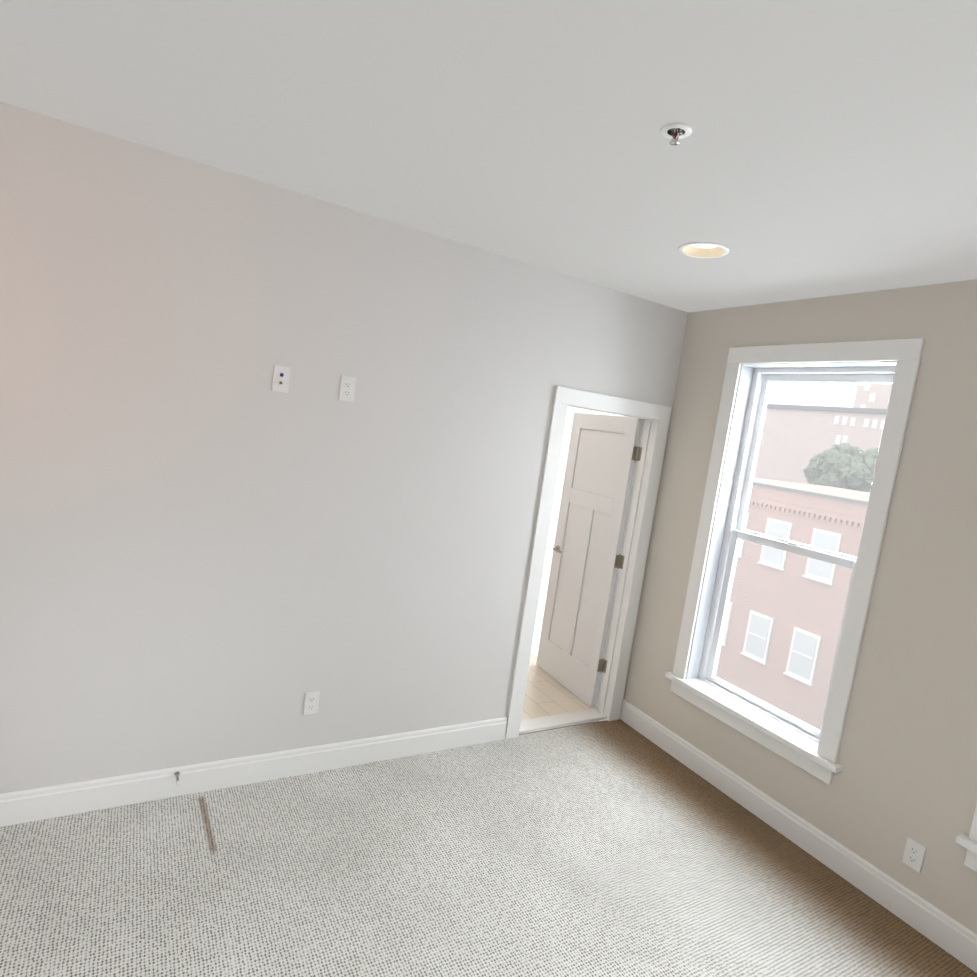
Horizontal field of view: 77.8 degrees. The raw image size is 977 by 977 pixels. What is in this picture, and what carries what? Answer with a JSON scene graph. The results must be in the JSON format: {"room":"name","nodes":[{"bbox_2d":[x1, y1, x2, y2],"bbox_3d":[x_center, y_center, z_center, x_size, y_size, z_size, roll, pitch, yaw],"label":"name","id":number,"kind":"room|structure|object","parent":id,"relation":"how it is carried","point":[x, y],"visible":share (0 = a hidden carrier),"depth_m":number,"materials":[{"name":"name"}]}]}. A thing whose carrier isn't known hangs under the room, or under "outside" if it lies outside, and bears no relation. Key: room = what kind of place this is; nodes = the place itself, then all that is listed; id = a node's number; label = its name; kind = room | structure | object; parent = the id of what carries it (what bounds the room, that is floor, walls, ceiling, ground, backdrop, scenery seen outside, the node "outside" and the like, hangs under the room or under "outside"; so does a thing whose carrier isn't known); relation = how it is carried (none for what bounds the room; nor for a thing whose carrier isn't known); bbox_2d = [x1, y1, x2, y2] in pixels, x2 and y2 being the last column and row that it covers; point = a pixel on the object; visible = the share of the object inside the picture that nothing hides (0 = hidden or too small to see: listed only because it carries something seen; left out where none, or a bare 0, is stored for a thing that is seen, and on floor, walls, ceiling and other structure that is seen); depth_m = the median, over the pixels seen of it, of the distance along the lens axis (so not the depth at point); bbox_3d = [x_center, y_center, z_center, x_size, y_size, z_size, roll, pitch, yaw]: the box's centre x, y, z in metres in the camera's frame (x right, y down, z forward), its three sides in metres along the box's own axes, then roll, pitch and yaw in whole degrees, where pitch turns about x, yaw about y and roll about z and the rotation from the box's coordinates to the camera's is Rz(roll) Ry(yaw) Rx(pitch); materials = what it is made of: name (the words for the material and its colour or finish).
{"room":"empty bedroom","nodes":[
{"label":"empty bedroom","id":0,"kind":"room"},
{"bbox_2d":[0,102,687,793],"bbox_3d":[-1.167,0.020,2.739,5.200,2.920,0.120,4,7,-31],"label":"wall","id":1,"kind":"structure","parent":0,"point":[214,546],"depth_m":2.72,"materials":[{"name":"white paint"}]},
{"bbox_2d":[174,771,179,784],"bbox_3d":[-1.396,1.302,2.718,0.022,0.022,0.088,4,7,-31],"label":"doorstop","id":2,"kind":"object","parent":1,"relation":"attached to","point":[177,773],"visible":0.96,"depth_m":2.72,"materials":[{"name":"silver metal"}]},
{"bbox_2d":[0,717,506,826],"bbox_3d":[-1.630,1.320,2.635,4.035,0.135,0.015,4,7,-31],"label":"baseboard","id":3,"kind":"structure","parent":1,"relation":"attached to","point":[28,805],"depth_m":2.87,"materials":[{"name":"white wood"}]},
{"bbox_2d":[272,365,290,392],"bbox_3d":[-0.926,-0.490,2.706,0.070,0.115,0.013,4,7,-31],"label":"outlet","id":4,"kind":"object","parent":1,"relation":"attached to","point":[281,377],"visible":1,"depth_m":2.71,"materials":[{"name":"white plastic"}]},
{"bbox_2d":[303,691,319,714],"bbox_3d":[-0.884,1.072,3.025,0.070,0.115,0.007,4,7,-31],"label":"electrical outlet","id":5,"kind":"object","parent":1,"relation":"attached to","point":[311,702],"visible":1,"depth_m":3.02,"materials":[{"name":"white plastic"}]},
{"bbox_2d":[339,376,355,401],"bbox_3d":[-0.666,-0.471,2.863,0.070,0.115,0.007,4,7,-31],"label":"electrical outlet","id":6,"kind":"object","parent":1,"relation":"attached to","point":[347,388],"visible":1,"depth_m":2.86,"materials":[{"name":"white plastic"}]},
{"bbox_2d":[519,709,606,733],"bbox_3d":[0.458,1.522,3.965,0.740,0.022,0.120,4,7,-31],"label":"threshold","id":7,"kind":"object","parent":1,"relation":"attached to","point":[555,721],"visible":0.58,"depth_m":3.95,"materials":[{"name":"white wood"}]},
{"bbox_2d":[505,386,671,738],"bbox_3d":[0.604,0.484,3.849,0.920,2.131,0.158,4,7,-31],"label":"door frame","id":8,"kind":"structure","parent":1,"relation":"attached to","point":[647,457],"depth_m":3.92,"materials":[{"name":"white wood"}]},
{"bbox_2d":[536,412,641,707],"bbox_3d":[0.695,0.468,4.414,0.139,2.015,0.736,5,7,-28],"label":"door leaf","id":9,"kind":"structure","parent":8,"relation":"attached to","point":[597,481],"depth_m":4.36,"materials":[{"name":"white paint"}]},
{"bbox_2d":[0,719,976,976],"bbox_3d":[-0.322,1.742,1.293,5.000,0.060,3.736,4,7,-31],"label":"floor carpet","id":10,"kind":"object","parent":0,"point":[620,847],"visible":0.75,"depth_m":2.47,"materials":[{"name":"grey carpet"}]},
{"bbox_2d":[0,0,976,311],"bbox_3d":[-0.003,-1.051,0.957,5.250,0.120,4.136,4,7,-31],"label":"ceiling","id":11,"kind":"structure","parent":0,"point":[826,148],"depth_m":1.75,"materials":[{"name":"grey paint"}]},
{"bbox_2d":[660,123,691,145],"bbox_3d":[0.522,-0.990,1.686,0.086,0.056,0.086,4,7,-31],"label":"sprinkler","id":12,"kind":"object","parent":11,"relation":"attached to","point":[675,131],"visible":0.94,"depth_m":1.68,"materials":[{"name":"white metal"}]},
{"bbox_2d":[678,242,728,257],"bbox_3d":[0.945,-1.092,2.636,0.214,0.115,0.214,4,7,-31],"label":"recessed light","id":13,"kind":"object","parent":11,"relation":"in","point":[703,249],"visible":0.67,"depth_m":2.69,"materials":[{"name":"white"}]},
{"bbox_2d":[521,653,594,719],"bbox_3d":[-0.672,1.312,4.788,2.100,0.078,2.480,4,7,-31],"label":"floor","id":14,"kind":"structure","parent":0,"point":[546,694],"depth_m":4.28,"materials":[{"name":"beige tile"}]},
{"bbox_2d":[531,279,976,933],"bbox_3d":[1.540,0.307,3.536,0.304,2.920,6.486,4,7,-31],"label":"wall","id":15,"kind":"structure","parent":0,"point":[907,758],"depth_m":2.73,"materials":[{"name":"beige paint"}]},
{"bbox_2d":[665,338,924,784],"bbox_3d":[1.623,0.305,3.289,0.283,2.122,1.083,4,7,-31],"label":"window","id":16,"kind":"structure","parent":15,"relation":"in","point":[752,373],"depth_m":3.34,"materials":[{"name":"white wood"}]},
{"bbox_2d":[619,699,976,972],"bbox_3d":[1.831,1.805,2.550,0.015,0.135,3.736,4,7,-31],"label":"baseboard","id":17,"kind":"structure","parent":15,"relation":"attached to","point":[945,932],"depth_m":2.92,"materials":[{"name":"white wood"}]},
{"bbox_2d":[902,837,925,872],"bbox_3d":[1.825,1.573,2.599,0.007,0.115,0.070,4,7,-31],"label":"electrical outlet","id":18,"kind":"object","parent":15,"relation":"attached to","point":[913,855],"visible":1,"depth_m":2.60,"materials":[{"name":"white plastic"}]},
{"bbox_2d":[955,804,976,871],"bbox_3d":[2.403,0.556,1.942,0.283,2.122,1.091,4,7,-31],"label":"window","id":19,"kind":"structure","parent":15,"relation":"in","point":[969,843],"depth_m":2.41,"materials":[{"name":"white wood"}]},
{"bbox_2d":[716,478,869,729],"bbox_3d":[20.058,5.241,19.436,17.100,9.754,24.000,4,7,-31],"label":"building","id":20,"kind":"structure","parent":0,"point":[777,648],"depth_m":20.07,"materials":[{"name":"red brick"}]},
{"label":"outside","id":21,"kind":"structure","parent":0,"visible":0},
{"bbox_2d":[519,721,598,734],"bbox_3d":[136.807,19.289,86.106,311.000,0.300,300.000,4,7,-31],"label":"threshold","id":22,"kind":"structure","parent":21,"point":[557,728],"depth_m":19.55,"materials":[{"name":"grey"}]},
{"bbox_2d":[754,404,886,483],"bbox_3d":[61.148,-2.940,104.142,25.400,19.209,44.187,4,7,-31],"label":"building","id":23,"kind":"structure","parent":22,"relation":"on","point":[805,436],"depth_m":97.63,"materials":[{"name":"pink"}]},
{"bbox_2d":[803,443,878,492],"bbox_3d":[23.020,2.717,39.410,5.388,11.333,7.231,4,7,-31],"label":"tree","id":24,"kind":"object","parent":22,"relation":"on","point":[828,465],"depth_m":37.75,"materials":[{"name":"green plant"}]},
{"bbox_2d":[853,383,891,408],"bbox_3d":[81.603,-5.442,112.492,18.100,27.927,20.814,4,7,-31],"label":"tower","id":25,"kind":"structure","parent":22,"relation":"on","point":[865,397],"depth_m":113.07,"materials":[{"name":"white"}]}
]}

